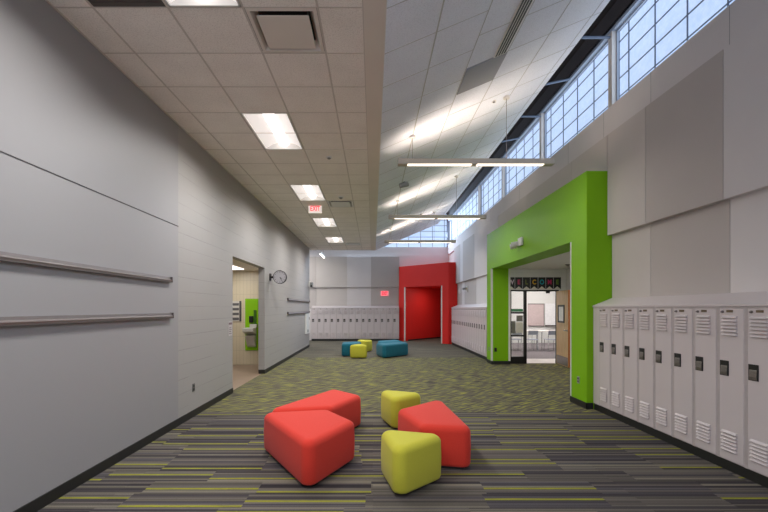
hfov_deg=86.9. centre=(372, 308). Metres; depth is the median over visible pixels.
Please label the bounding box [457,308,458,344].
locker
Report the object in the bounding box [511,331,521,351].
chair
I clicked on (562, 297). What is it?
door
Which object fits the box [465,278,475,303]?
wall panel
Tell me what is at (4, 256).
wall rail
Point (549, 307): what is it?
whiteboard
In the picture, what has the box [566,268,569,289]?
wall
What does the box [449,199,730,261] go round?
wall
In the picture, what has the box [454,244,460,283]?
wall panel
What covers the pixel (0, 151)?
trim
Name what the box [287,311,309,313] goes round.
wall rail
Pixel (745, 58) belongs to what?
wall panel
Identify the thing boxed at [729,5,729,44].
trim
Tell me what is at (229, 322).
room sign
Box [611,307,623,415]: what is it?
locker
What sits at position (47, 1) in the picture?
grid
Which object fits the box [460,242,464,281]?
wall panel
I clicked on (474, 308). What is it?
locker
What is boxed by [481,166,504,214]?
window
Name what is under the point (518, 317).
paper notice
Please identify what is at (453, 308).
locker
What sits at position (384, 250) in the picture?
trim
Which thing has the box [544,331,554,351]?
chair
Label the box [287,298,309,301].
wall rail
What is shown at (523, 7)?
ceiling vent
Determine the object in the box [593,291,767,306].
hood
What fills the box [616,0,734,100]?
window
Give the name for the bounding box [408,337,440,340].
baseboard
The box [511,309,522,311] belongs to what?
paper strip
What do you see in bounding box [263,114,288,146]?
diffuser
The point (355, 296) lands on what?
wall panel
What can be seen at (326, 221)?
diffuser
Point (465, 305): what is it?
hood
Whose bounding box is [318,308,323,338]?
locker
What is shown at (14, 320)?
wall rail
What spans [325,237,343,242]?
ceiling light
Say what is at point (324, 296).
wall panel
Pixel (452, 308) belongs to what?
locker
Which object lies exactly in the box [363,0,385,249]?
trim
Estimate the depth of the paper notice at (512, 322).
11.80 m
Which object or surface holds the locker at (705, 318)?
on the baseboard at (762, 480)
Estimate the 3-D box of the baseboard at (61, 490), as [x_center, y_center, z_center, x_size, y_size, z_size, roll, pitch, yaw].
[-2.729,1.550,6.981,0.162,0.100,19.962,0,0,0]
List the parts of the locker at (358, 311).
door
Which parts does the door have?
pane, frame, kick plate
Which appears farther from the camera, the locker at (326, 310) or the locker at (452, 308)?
the locker at (326, 310)
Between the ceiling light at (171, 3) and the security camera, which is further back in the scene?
the security camera
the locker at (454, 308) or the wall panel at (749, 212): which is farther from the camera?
the locker at (454, 308)
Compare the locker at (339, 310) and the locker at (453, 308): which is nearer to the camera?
the locker at (453, 308)
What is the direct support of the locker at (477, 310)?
on the baseboard at (762, 480)
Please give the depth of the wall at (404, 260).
20.35 m
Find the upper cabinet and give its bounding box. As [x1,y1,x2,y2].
[305,313,309,333]
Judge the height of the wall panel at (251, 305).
1.472 m
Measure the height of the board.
0.576 m
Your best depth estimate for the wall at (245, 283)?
11.55 m
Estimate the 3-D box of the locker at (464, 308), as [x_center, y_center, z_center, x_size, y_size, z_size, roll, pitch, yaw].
[3.635,0.740,15.424,0.319,1.520,0.309,0,0,0]
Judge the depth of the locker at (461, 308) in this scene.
16.01 m
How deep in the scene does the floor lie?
4.29 m
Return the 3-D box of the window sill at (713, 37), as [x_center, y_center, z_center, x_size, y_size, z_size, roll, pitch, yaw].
[3.860,-2.950,8.675,0.200,0.500,23.350,0,0,0]
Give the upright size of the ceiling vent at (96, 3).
0.016 m
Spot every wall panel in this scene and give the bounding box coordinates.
[245,299,257,349]
[309,257,315,286]
[309,288,315,308]
[316,257,346,286]
[316,288,346,305]
[347,257,370,286]
[347,288,370,305]
[371,257,398,286]
[371,288,398,305]
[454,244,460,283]
[457,282,461,304]
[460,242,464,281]
[462,282,464,304]
[463,234,474,280]
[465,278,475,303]
[474,216,497,277]
[476,275,486,303]
[498,195,526,227]
[527,162,571,208]
[572,136,606,179]
[607,107,647,234]
[612,224,650,297]
[646,50,729,223]
[651,200,729,295]
[724,16,767,198]
[730,188,767,292]
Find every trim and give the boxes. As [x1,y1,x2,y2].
[0,151,176,225]
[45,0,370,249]
[309,247,447,254]
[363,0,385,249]
[376,0,603,249]
[448,0,642,221]
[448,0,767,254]
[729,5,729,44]
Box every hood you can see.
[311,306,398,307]
[451,304,486,307]
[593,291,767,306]
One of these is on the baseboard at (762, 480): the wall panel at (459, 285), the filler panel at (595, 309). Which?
the filler panel at (595, 309)
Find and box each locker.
[311,308,317,338]
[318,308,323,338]
[324,308,329,338]
[330,308,336,338]
[337,308,342,338]
[343,308,348,338]
[349,308,354,338]
[355,308,361,338]
[362,308,367,338]
[368,308,373,338]
[374,308,379,338]
[380,308,386,338]
[387,308,392,338]
[393,308,398,338]
[451,308,452,341]
[453,308,453,342]
[454,308,455,343]
[456,308,456,343]
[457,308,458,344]
[459,308,460,345]
[460,308,461,345]
[462,308,463,346]
[464,308,465,347]
[466,308,467,348]
[467,308,469,349]
[469,308,471,350]
[472,308,473,350]
[474,308,475,351]
[476,308,478,353]
[478,308,480,353]
[481,308,483,355]
[484,308,486,356]
[599,307,610,409]
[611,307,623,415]
[624,307,637,421]
[638,307,654,428]
[655,307,672,436]
[673,307,693,445]
[694,307,717,455]
[718,306,745,467]
[746,306,767,476]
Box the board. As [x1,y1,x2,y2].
[233,301,241,320]
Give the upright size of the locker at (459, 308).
1.520 m
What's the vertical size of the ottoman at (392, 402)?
0.434 m
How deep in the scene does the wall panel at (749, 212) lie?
4.08 m
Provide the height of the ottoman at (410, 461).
0.434 m
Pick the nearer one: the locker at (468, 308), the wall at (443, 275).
the locker at (468, 308)
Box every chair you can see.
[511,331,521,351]
[527,331,538,351]
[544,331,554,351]
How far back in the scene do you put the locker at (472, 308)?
14.15 m
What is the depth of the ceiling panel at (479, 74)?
5.23 m
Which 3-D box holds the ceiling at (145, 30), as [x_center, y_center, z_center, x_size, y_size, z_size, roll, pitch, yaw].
[-1.370,-2.515,7.369,2.580,0.020,20.062,0,0,0]
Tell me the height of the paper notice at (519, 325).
0.313 m
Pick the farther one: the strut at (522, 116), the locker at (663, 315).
the strut at (522, 116)
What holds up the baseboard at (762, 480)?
attached to the wall at (572, 219)
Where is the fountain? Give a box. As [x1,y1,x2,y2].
[242,310,256,346]
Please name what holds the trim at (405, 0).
attached to the ceiling at (408, 21)
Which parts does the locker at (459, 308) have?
door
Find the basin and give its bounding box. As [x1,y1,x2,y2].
[242,328,255,334]
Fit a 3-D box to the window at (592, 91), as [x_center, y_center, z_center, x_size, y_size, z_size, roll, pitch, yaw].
[3.835,-3.785,7.713,0.150,1.170,2.675,0,0,0]
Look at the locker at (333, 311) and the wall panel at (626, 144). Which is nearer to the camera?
the wall panel at (626, 144)
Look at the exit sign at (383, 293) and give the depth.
20.27 m
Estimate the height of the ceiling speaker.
0.146 m
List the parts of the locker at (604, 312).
handle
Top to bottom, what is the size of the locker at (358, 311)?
1.520 m
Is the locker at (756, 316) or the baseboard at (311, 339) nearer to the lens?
the locker at (756, 316)
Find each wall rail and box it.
[0,251,172,282]
[0,313,173,325]
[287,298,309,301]
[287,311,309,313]
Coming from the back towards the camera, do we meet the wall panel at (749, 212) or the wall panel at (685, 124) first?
the wall panel at (685, 124)
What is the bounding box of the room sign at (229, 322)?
[228,321,231,335]
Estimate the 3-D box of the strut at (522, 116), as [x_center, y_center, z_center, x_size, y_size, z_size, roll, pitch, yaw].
[3.270,-4.300,9.070,0.980,0.044,0.044,0,0,0]
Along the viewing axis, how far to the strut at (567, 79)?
7.71 m
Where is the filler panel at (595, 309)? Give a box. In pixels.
[593,307,598,404]
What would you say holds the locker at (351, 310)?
on the baseboard at (311, 339)
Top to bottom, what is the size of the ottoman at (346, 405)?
0.434 m
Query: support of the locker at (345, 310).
on the baseboard at (311, 339)
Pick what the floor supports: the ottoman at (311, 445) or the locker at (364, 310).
the ottoman at (311, 445)
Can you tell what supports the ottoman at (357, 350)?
on the floor
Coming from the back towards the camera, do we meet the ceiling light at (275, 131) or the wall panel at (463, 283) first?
the wall panel at (463, 283)
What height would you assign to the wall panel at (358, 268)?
1.530 m
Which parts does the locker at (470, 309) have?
door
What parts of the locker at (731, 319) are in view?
handle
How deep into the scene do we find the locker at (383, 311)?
19.97 m
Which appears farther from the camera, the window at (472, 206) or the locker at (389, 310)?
the locker at (389, 310)
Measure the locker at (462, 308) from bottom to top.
1.520 m
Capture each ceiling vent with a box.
[88,0,165,6]
[245,8,324,52]
[327,201,353,206]
[345,243,360,244]
[493,0,532,57]
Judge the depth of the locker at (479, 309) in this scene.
13.23 m
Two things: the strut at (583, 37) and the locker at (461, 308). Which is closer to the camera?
the strut at (583, 37)
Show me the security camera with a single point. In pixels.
(513, 245)
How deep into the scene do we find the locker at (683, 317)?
4.56 m
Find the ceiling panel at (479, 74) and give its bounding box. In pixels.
[457,52,506,94]
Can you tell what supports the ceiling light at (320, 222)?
attached to the ceiling at (145, 30)
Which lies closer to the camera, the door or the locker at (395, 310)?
the door
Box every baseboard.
[13,344,309,511]
[311,339,398,340]
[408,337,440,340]
[452,342,767,487]
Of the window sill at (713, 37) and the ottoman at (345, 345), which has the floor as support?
the ottoman at (345, 345)
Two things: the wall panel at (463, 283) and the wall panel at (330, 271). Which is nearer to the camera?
the wall panel at (463, 283)
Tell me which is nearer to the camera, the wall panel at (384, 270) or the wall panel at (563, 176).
the wall panel at (563, 176)
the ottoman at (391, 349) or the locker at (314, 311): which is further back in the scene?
the locker at (314, 311)
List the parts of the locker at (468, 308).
door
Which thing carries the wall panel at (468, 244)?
attached to the wall at (451, 256)
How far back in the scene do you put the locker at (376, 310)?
19.97 m
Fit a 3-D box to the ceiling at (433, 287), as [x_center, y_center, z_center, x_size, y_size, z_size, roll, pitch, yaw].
[3.900,-1.110,20.826,2.330,0.080,4.100,0,0,44]
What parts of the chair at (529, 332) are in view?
backrest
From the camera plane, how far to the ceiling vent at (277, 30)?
3.63 m
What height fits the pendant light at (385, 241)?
1.080 m
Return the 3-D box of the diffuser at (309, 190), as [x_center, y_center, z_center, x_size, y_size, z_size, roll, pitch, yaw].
[-1.395,-2.570,8.795,0.150,0.060,1.156,0,0,0]
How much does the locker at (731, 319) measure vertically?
1.520 m
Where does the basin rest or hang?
in the fountain
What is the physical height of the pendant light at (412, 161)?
1.080 m
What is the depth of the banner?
11.74 m
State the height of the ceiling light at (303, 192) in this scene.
0.134 m
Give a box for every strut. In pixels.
[501,137,519,142]
[520,115,540,117]
[545,78,570,84]
[581,36,610,38]
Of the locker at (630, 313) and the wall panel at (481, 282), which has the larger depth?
the wall panel at (481, 282)
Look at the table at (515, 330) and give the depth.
15.65 m
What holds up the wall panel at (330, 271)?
attached to the wall at (404, 260)
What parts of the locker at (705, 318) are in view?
handle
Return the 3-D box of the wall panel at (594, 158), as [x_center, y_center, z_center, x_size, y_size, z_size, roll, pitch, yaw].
[3.768,-2.475,7.024,0.085,0.570,1.147,0,0,0]
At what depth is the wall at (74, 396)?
3.95 m
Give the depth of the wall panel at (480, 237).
13.78 m
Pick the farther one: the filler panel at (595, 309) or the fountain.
the fountain
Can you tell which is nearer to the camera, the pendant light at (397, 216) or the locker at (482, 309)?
the pendant light at (397, 216)
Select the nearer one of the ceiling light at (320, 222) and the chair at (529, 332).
the ceiling light at (320, 222)
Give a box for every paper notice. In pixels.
[511,321,514,332]
[516,315,522,320]
[516,322,522,332]
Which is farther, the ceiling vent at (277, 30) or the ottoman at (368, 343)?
the ottoman at (368, 343)
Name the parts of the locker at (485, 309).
door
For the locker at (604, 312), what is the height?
1.520 m
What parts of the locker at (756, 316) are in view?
handle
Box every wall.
[0,0,308,511]
[233,271,257,364]
[309,255,448,339]
[399,262,456,343]
[408,287,440,338]
[448,0,633,219]
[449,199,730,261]
[487,171,611,408]
[510,269,565,290]
[511,291,554,342]
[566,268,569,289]
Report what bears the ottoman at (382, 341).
on the floor
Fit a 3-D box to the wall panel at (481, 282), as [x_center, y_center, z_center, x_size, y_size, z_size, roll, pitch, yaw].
[3.804,-0.560,13.490,0.012,1.120,2.814,0,0,0]
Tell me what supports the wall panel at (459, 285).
attached to the wall at (451, 256)
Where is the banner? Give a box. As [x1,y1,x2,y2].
[510,277,560,288]
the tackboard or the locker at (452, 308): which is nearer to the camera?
the locker at (452, 308)
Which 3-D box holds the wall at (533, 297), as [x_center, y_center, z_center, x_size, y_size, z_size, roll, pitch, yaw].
[7.150,0.050,18.800,6.300,3.100,0.100,0,0,0]
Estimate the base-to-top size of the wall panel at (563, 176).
0.570 m
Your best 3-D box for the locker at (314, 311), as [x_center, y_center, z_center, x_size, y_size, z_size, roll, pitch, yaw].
[-2.881,0.740,20.110,0.309,1.520,0.319,0,0,0]
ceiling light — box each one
[165,0,240,6]
[241,113,302,149]
[290,185,325,200]
[312,218,336,226]
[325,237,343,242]
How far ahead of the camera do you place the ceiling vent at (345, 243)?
15.78 m
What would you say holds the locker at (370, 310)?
on the baseboard at (311, 339)
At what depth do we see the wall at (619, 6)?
7.99 m
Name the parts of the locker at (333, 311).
door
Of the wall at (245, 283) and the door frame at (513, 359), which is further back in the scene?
the door frame at (513, 359)
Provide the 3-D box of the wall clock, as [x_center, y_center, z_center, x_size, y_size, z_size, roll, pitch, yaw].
[-2.444,-0.810,10.460,0.432,0.344,0.120,0,0,0]
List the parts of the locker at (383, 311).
door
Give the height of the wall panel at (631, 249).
1.160 m
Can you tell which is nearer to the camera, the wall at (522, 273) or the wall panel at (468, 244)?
the wall at (522, 273)
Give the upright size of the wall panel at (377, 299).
1.020 m
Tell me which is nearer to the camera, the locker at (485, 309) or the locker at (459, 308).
the locker at (485, 309)
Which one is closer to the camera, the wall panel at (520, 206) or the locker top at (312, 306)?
the wall panel at (520, 206)
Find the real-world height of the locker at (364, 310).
1.520 m
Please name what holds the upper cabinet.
attached to the wall at (74, 396)
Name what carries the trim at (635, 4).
attached to the wall at (619, 6)
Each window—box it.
[384,214,449,246]
[451,186,480,239]
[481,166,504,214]
[505,113,543,195]
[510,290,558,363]
[544,31,615,157]
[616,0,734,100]
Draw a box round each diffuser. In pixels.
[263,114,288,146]
[303,185,315,198]
[322,218,329,224]
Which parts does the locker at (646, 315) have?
handle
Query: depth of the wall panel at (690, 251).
4.80 m
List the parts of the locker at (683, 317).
handle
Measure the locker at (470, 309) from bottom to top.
1.520 m
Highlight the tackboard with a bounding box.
[528,304,543,325]
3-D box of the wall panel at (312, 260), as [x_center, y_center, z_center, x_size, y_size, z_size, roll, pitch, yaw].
[-3.620,-1.825,20.290,1.554,1.530,0.120,0,0,0]
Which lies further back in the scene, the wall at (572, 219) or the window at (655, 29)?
the wall at (572, 219)
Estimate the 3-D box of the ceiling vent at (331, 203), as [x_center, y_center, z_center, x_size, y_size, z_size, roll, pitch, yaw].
[-0.772,-2.537,9.700,0.598,0.087,0.587,0,0,0]
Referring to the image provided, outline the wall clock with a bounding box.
[269,270,286,283]
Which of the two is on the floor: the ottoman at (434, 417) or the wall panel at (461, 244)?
the ottoman at (434, 417)
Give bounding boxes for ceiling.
[48,0,370,249]
[233,259,257,270]
[376,0,609,248]
[417,286,440,288]
[511,252,569,268]
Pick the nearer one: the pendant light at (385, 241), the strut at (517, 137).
the strut at (517, 137)
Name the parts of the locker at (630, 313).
handle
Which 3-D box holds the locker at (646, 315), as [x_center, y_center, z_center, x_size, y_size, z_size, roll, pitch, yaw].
[3.635,0.740,5.194,0.319,1.520,0.309,0,0,0]
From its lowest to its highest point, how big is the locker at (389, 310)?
1.520 m
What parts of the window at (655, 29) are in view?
frame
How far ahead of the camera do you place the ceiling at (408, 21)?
5.43 m
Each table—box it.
[515,330,538,349]
[536,330,554,349]
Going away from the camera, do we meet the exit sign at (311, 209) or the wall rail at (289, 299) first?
the exit sign at (311, 209)
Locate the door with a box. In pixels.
[556,290,569,367]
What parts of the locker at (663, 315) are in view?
handle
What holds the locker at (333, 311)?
on the baseboard at (311, 339)
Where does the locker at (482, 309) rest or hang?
on the baseboard at (762, 480)
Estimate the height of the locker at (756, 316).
1.520 m
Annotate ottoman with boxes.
[264,410,354,485]
[273,390,360,427]
[342,341,360,356]
[350,344,366,357]
[358,340,371,351]
[376,342,407,357]
[378,340,401,342]
[381,390,420,428]
[381,430,440,494]
[398,401,470,468]
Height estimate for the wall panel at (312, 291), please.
1.020 m
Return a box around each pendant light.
[384,211,455,242]
[388,175,485,218]
[398,95,554,165]
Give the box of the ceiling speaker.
[399,181,408,187]
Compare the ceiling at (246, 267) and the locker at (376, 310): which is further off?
the locker at (376, 310)
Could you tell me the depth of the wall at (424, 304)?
21.09 m
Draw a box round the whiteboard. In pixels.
[545,303,554,325]
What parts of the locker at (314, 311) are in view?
door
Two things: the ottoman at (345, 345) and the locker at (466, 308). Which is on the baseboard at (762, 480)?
the locker at (466, 308)
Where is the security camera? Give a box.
[510,237,522,248]
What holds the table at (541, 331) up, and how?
on the floor
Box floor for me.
[37,338,767,511]
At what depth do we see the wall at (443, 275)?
18.72 m
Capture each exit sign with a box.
[308,206,321,212]
[381,291,388,295]
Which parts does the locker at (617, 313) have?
handle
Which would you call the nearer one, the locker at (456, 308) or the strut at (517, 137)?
the strut at (517, 137)
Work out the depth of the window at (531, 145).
10.21 m
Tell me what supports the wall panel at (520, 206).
attached to the wall at (451, 256)
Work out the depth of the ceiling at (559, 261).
10.26 m

